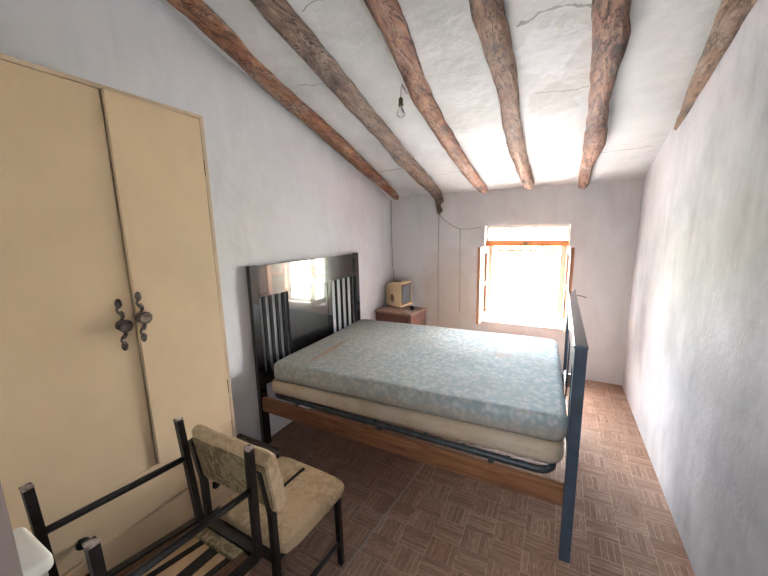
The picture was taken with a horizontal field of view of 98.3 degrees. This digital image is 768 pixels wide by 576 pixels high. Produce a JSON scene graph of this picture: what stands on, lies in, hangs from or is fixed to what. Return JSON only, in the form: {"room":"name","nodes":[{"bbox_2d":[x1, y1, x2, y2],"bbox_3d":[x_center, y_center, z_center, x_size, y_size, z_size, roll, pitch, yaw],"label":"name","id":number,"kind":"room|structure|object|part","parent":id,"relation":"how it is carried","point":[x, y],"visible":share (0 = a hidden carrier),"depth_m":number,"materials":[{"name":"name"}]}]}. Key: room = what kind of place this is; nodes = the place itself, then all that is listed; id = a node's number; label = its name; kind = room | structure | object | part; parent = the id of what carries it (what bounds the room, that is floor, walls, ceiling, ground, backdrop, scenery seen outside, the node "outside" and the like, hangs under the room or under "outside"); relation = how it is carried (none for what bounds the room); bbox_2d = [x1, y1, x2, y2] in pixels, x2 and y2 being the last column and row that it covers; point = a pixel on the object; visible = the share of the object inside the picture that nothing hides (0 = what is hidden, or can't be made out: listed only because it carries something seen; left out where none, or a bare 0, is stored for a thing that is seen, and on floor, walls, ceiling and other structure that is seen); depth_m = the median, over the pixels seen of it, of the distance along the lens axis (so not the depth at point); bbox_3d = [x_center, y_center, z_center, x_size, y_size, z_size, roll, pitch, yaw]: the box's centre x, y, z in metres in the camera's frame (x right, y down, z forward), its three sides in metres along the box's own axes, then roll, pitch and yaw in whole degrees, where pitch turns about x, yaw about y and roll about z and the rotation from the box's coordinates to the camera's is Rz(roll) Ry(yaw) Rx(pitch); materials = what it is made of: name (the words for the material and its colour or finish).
{"room":"bedroom","nodes":[
{"label":"bedroom","id":0,"kind":"room"},
{"bbox_2d":[0,0,390,440],"bbox_3d":[-0.904,-0.489,2.676,0.300,3.232,4.280,4,11,27],"label":"wall","id":1,"kind":"structure","parent":0,"point":[280,193],"depth_m":2.24,"materials":[{"name":"white paint"}]},
{"bbox_2d":[159,0,721,196],"bbox_3d":[0.339,-1.376,1.865,3.144,1.452,4.300,4,11,27],"label":"ceiling","id":2,"kind":"structure","parent":0,"point":[551,39],"depth_m":2.00,"materials":[{"name":"paint"}]},
{"bbox_2d":[166,0,398,199],"bbox_3d":[-0.670,-1.356,2.286,0.180,1.200,3.716,4,11,27],"label":"roof beam","id":3,"kind":"structure","parent":2,"relation":"attached to","point":[198,12],"depth_m":2.13,"materials":[{"name":"brown wood"}]},
{"bbox_2d":[250,0,443,213],"bbox_3d":[-0.272,-1.249,2.140,0.185,1.390,3.797,4,11,28],"label":"roof beam","id":4,"kind":"structure","parent":2,"relation":"attached to","point":[279,14],"depth_m":2.04,"materials":[{"name":"brown wood"}]},
{"bbox_2d":[364,0,486,192],"bbox_3d":[0.138,-1.306,1.855,0.212,1.204,3.700,4,11,27],"label":"roof beam","id":5,"kind":"structure","parent":2,"relation":"attached to","point":[388,15],"depth_m":1.94,"materials":[{"name":"brown wood"}]},
{"bbox_2d":[360,0,408,117],"bbox_3d":[-0.019,-1.216,1.731,0.225,0.352,0.928,4,11,27],"label":"pendant lamp","id":6,"kind":"object","parent":5,"relation":"attached to","point":[400,113],"depth_m":1.94,"materials":[{"name":"glass"}]},
{"bbox_3d":[-0.011,-1.269,1.710,0.079,0.241,0.913,2,10,20],"label":"lamp cord","id":7,"kind":"part","parent":6,"relation":"part of","materials":[{"name":"black plastic"}]},
{"bbox_3d":[0.111,-1.154,2.176,0.052,0.073,0.052,4,11,27],"label":"bulb","id":8,"kind":"part","parent":6,"relation":"part of","materials":[{"name":"clear glass"}]},
{"bbox_2d":[469,0,533,189],"bbox_3d":[0.535,-1.276,1.630,0.184,1.202,3.664,4,11,28],"label":"roof beam","id":9,"kind":"structure","parent":2,"relation":"attached to","point":[489,20],"depth_m":1.80,"materials":[{"name":"brown wood"}]},
{"bbox_2d":[578,0,631,188],"bbox_3d":[0.997,-1.245,1.439,0.191,1.222,3.750,4,11,28],"label":"roof beam","id":10,"kind":"structure","parent":2,"relation":"attached to","point":[611,25],"depth_m":1.70,"materials":[{"name":"brown wood"}]},
{"bbox_2d":[674,0,756,129],"bbox_3d":[1.218,-1.266,0.871,0.160,0.985,2.964,4,11,28],"label":"roof beam","id":11,"kind":"structure","parent":2,"relation":"attached to","point":[730,15],"depth_m":1.52,"materials":[{"name":"brown wood"}]},
{"bbox_2d":[248,380,694,575],"bbox_3d":[0.039,1.368,1.641,3.144,0.120,6.000,4,11,27],"label":"floor","id":12,"kind":"structure","parent":0,"point":[402,515],"depth_m":1.85,"materials":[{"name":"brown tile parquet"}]},
{"bbox_2d":[13,527,53,575],"bbox_3d":[-0.773,1.007,0.751,0.164,0.925,0.120,4,11,27],"label":"plastic bin","id":13,"kind":"object","parent":12,"relation":"on","point":[35,559],"visible":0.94,"depth_m":0.69,"materials":[{"name":"white plastic"}]},
{"bbox_2d":[0,53,236,575],"bbox_3d":[-1.168,0.315,1.380,0.497,2.096,0.881,4,11,27],"label":"wardrobe","id":14,"kind":"object","parent":12,"relation":"on","point":[112,325],"visible":0.8,"depth_m":1.21,"materials":[{"name":"beige paint"}]},
{"bbox_3d":[-1.099,0.061,1.085,0.019,1.464,0.471,4,11,28],"label":"door","id":15,"kind":"part","parent":14,"relation":"part of","materials":[{"name":"beige paint"}]},
{"bbox_3d":[-1.077,0.909,1.185,0.031,0.042,0.042,4,11,27],"label":"knob","id":16,"kind":"part","parent":14,"relation":"part of","materials":[{"name":"black metal"}]},
{"bbox_3d":[-0.980,0.142,1.254,0.038,0.048,0.048,4,11,27],"label":"knob","id":17,"kind":"part","parent":14,"relation":"part of","materials":[{"name":"brown metal"}]},
{"bbox_3d":[-0.997,0.853,1.388,0.020,0.200,0.839,4,11,27],"label":"drawer","id":18,"kind":"part","parent":14,"relation":"part of","materials":[{"name":"beige paint"}]},
{"bbox_3d":[-0.993,1.031,1.418,0.020,0.140,0.839,4,11,27],"label":"drawer","id":19,"kind":"part","parent":14,"relation":"part of","materials":[{"name":"beige paint"}]},
{"bbox_3d":[-0.938,0.115,1.299,0.039,0.048,0.048,4,11,27],"label":"knob","id":20,"kind":"part","parent":14,"relation":"part of","materials":[{"name":"brown metal"}]},
{"bbox_3d":[-0.896,-0.006,1.449,0.019,1.464,0.366,3,11,25],"label":"door","id":21,"kind":"part","parent":14,"relation":"part of","materials":[{"name":"beige paint"}]},
{"bbox_3d":[-0.839,0.974,1.653,0.031,0.042,0.042,4,11,27],"label":"knob","id":22,"kind":"part","parent":14,"relation":"part of","materials":[{"name":"black metal"}]},
{"bbox_2d":[18,416,262,575],"bbox_3d":[-0.715,0.966,1.083,0.477,0.887,0.455,4,11,27],"label":"dining chair","id":23,"kind":"object","parent":12,"relation":"on","point":[201,546],"visible":1,"depth_m":1.14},
{"bbox_3d":[-0.994,0.985,1.008,0.053,0.887,0.053,4,11,27],"label":"leg","id":24,"kind":"part","parent":23,"relation":"part of","materials":[{"name":"black wood"}]},
{"bbox_3d":[-0.663,1.008,0.833,0.053,0.886,0.053,4,11,27],"label":"leg","id":25,"kind":"part","parent":23,"relation":"part of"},
{"bbox_3d":[-0.723,0.969,1.105,0.441,0.026,0.426,4,11,27],"label":"seat frame","id":26,"kind":"part","parent":23,"relation":"part of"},
{"bbox_3d":[-0.756,0.715,1.293,0.039,0.459,0.046,4,11,27],"label":"leg","id":27,"kind":"part","parent":23,"relation":"part of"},
{"bbox_3d":[-0.441,0.736,1.126,0.032,0.460,0.073,-7,11,-30],"label":"leg","id":28,"kind":"part","parent":23,"relation":"part of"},
{"bbox_2d":[237,433,280,458],"bbox_3d":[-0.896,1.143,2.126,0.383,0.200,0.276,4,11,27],"label":"chair","id":29,"kind":"object","parent":12,"relation":"on","point":[275,450],"visible":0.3,"depth_m":2.19,"materials":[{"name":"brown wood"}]},
{"bbox_2d":[188,424,344,575],"bbox_3d":[-0.462,0.928,1.443,0.449,0.836,0.435,4,11,27],"label":"dining chair","id":30,"kind":"object","parent":12,"relation":"on","point":[294,496],"visible":0.85,"depth_m":1.29,"materials":[{"name":"beige fabric"}]},
{"bbox_3d":[-0.736,0.975,1.378,0.028,0.777,0.051,4,11,27],"label":"leg","id":31,"kind":"part","parent":30,"relation":"part of","materials":[{"name":"black wood"}]},
{"bbox_3d":[-0.547,0.662,1.239,0.404,0.239,0.082,4,11,27],"label":"backrest","id":32,"kind":"part","parent":30,"relation":"part of","materials":[{"name":"beige fabric"}]},
{"bbox_3d":[-0.474,0.949,1.452,0.422,0.026,0.378,4,11,27],"label":"seat frame","id":33,"kind":"part","parent":30,"relation":"part of","materials":[{"name":"black wood"}]},
{"bbox_3d":[-0.404,0.997,1.206,0.027,0.777,0.051,4,11,27],"label":"leg","id":34,"kind":"part","parent":30,"relation":"part of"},
{"bbox_3d":[-0.436,0.909,1.454,0.417,0.052,0.386,4,11,27],"label":"seat","id":35,"kind":"part","parent":30,"relation":"part of","materials":[{"name":"beige fabric"}]},
{"bbox_3d":[-0.210,1.122,1.551,0.023,0.406,0.033,4,11,27],"label":"leg","id":36,"kind":"part","parent":30,"relation":"part of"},
{"bbox_2d":[374,305,426,324],"bbox_3d":[0.202,0.570,3.998,0.494,0.652,0.406,5,12,33],"label":"nightstand","id":37,"kind":"object","parent":12,"relation":"on","point":[417,316],"visible":0.29,"depth_m":3.85,"materials":[{"name":"brown wood"}]},
{"bbox_3d":[0.103,0.385,3.822,0.430,0.162,0.020,5,12,33],"label":"drawer","id":38,"kind":"part","parent":37,"relation":"part of","materials":[{"name":"brown wood"}]},
{"bbox_2d":[386,257,411,307],"bbox_3d":[0.180,-0.078,4.072,0.253,0.600,0.258,5,12,34],"label":"television","id":39,"kind":"object","parent":37,"relation":"on","point":[398,293],"visible":1,"depth_m":4.00,"materials":[{"name":"beige plastic"}]},
{"bbox_3d":[0.175,0.065,4.102,0.235,0.301,0.258,5,12,34],"label":"casing","id":40,"kind":"part","parent":39,"relation":"part of","materials":[{"name":"beige plastic"}]},
{"bbox_2d":[246,253,588,562],"bbox_3d":[0.289,0.464,2.527,2.027,1.352,1.400,4,11,27],"label":"frame","id":41,"kind":"object","parent":12,"relation":"on","point":[307,286],"visible":0.77,"depth_m":2.31,"materials":[{"name":"black paint"}]},
{"bbox_3d":[-0.902,0.511,2.404,0.036,1.352,0.065,4,11,27],"label":"post","id":42,"kind":"part","parent":41,"relation":"part of","materials":[{"name":"black paint"}]},
{"bbox_3d":[-0.589,0.574,3.014,0.020,0.080,1.270,4,11,27],"label":"rail","id":43,"kind":"part","parent":41,"relation":"part of","materials":[{"name":"black paint"}]},
{"bbox_3d":[-0.605,-0.147,2.891,0.028,0.217,1.270,4,11,27],"label":"headboard","id":44,"kind":"part","parent":41,"relation":"part of","materials":[{"name":"black paint"}]},
{"bbox_3d":[-0.625,0.257,2.905,0.006,0.583,0.448,4,11,27],"label":"panel","id":45,"kind":"part","parent":41,"relation":"part of","materials":[{"name":"black paint"}]},
{"bbox_3d":[-0.283,0.299,3.567,0.036,1.352,0.065,4,11,27],"label":"post","id":46,"kind":"part","parent":41,"relation":"part of","materials":[{"name":"black paint"}]},
{"bbox_3d":[-0.024,0.908,1.997,1.941,0.106,0.028,4,11,27],"label":"rail","id":47,"kind":"part","parent":41,"relation":"part of","materials":[{"name":"brown wood"}]},
{"bbox_2d":[275,393,555,473],"bbox_3d":[0.291,0.741,2.586,1.879,0.040,1.370,4,11,27],"label":"base","id":48,"kind":"object","parent":41,"relation":"on","point":[491,456],"visible":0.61,"depth_m":1.88,"materials":[{"name":"metal"}]},
{"bbox_2d":[272,378,563,463],"bbox_3d":[0.292,0.665,2.572,1.905,0.112,1.303,4,11,26],"label":"mattress","id":49,"kind":"object","parent":48,"relation":"on","point":[546,451],"visible":0.21,"depth_m":1.86,"materials":[{"name":"beige fabric"}]},
{"bbox_2d":[274,319,567,441],"bbox_3d":[0.314,0.538,2.554,1.865,0.140,1.333,3,11,25],"label":"mattress","id":50,"kind":"object","parent":49,"relation":"on","point":[504,382],"visible":1,"depth_m":2.17,"materials":[{"name":"fabric"}]},
{"bbox_3d":[1.170,0.794,2.119,0.032,0.080,1.270,4,11,27],"label":"rail","id":51,"kind":"part","parent":41,"relation":"part of","materials":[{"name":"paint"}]},
{"bbox_3d":[1.476,0.560,2.679,0.048,1.060,0.065,4,11,27],"label":"post","id":52,"kind":"part","parent":41,"relation":"part of","materials":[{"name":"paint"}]},
{"bbox_3d":[1.135,0.538,2.021,0.018,0.460,0.448,4,11,27],"label":"panel","id":53,"kind":"part","parent":41,"relation":"part of","materials":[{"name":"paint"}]},
{"bbox_3d":[1.157,0.227,2.022,0.040,0.152,1.270,4,11,27],"label":"footboard","id":54,"kind":"part","parent":41,"relation":"part of","materials":[{"name":"paint"}]},
{"bbox_3d":[0.857,0.772,1.516,0.048,1.060,0.065,4,11,27],"label":"post","id":55,"kind":"part","parent":41,"relation":"part of","materials":[{"name":"metal"}]},
{"bbox_2d":[390,178,643,384],"bbox_3d":[1.290,-0.163,3.852,3.144,2.100,0.300,4,11,27],"label":"wall","id":56,"kind":"structure","parent":0,"point":[603,217],"depth_m":3.46,"materials":[{"name":"white paint"}]},
{"bbox_2d":[391,213,393,280],"bbox_3d":[0.111,-0.530,4.221,0.013,1.150,0.044,-6,11,-27],"label":"wire","id":57,"kind":"object","parent":56,"relation":"attached to","point":[391,213],"visible":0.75,"depth_m":4.21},
{"bbox_2d":[475,224,574,332],"bbox_3d":[1.510,-0.121,3.567,0.887,1.092,0.605,4,11,27],"label":"window","id":58,"kind":"structure","parent":56,"relation":"in","point":[553,235],"depth_m":3.63,"materials":[{"name":"white paint"}]},
{"bbox_3d":[1.094,-0.046,3.682,0.004,0.675,0.245,4,11,29],"label":"pane","id":59,"kind":"part","parent":58,"relation":"part of","materials":[{"name":"clear glass"}]},
{"bbox_3d":[1.579,0.387,3.798,0.830,0.012,0.300,4,11,27],"label":"sill","id":60,"kind":"part","parent":58,"relation":"part of","materials":[{"name":"white paint"}]},
{"bbox_3d":[1.562,-0.060,3.707,0.830,0.921,0.074,4,11,27],"label":"frame","id":61,"kind":"part","parent":58,"relation":"part of","materials":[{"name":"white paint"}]},
{"bbox_3d":[1.548,-0.489,3.626,0.830,0.067,0.090,4,11,27],"label":"head rail","id":62,"kind":"part","parent":58,"relation":"part of","materials":[{"name":"orange wood"}]},
{"bbox_3d":[1.551,-0.587,3.618,0.790,0.128,0.004,4,11,27],"label":"transom pane","id":63,"kind":"part","parent":58,"relation":"part of","materials":[{"name":"clear glass"}]},
{"bbox_3d":[1.550,-0.603,3.616,0.830,0.160,0.070,4,11,27],"label":"transom frame","id":64,"kind":"part","parent":58,"relation":"part of","materials":[{"name":"white paint"}]},
{"bbox_3d":[1.826,0.003,3.302,0.004,0.675,0.245,3,11,23],"label":"pane","id":65,"kind":"part","parent":58,"relation":"part of","materials":[{"name":"clear glass"}]},
{"bbox_2d":[622,0,767,575],"bbox_3d":[1.615,-0.321,1.367,0.300,3.232,4.280,4,11,27],"label":"wall","id":66,"kind":"structure","parent":0,"point":[695,379],"depth_m":1.50,"materials":[{"name":"paint"}]},
{"bbox_3d":[-0.591,-0.088,0.242,3.144,3.248,0.200,4,11,27],"label":"wall","id":67,"kind":"structure","parent":0,"visible":0},
{"bbox_2d":[0,482,22,575],"bbox_3d":[-0.294,0.496,0.189,0.006,2.100,0.207,4,11,27],"label":"trim","id":68,"kind":"structure","parent":67,"relation":"attached to","point":[10,565],"depth_m":0.22,"materials":[{"name":"white paint"}]},
{"label":"outside","id":69,"kind":"structure","parent":0,"visible":0},
{"bbox_2d":[493,254,559,272],"bbox_3d":[18.660,-0.644,29.114,70.000,0.200,59.400,4,11,27],"label":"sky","id":70,"kind":"structure","parent":69,"point":[546,259],"depth_m":46.64,"materials":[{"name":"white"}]}
]}

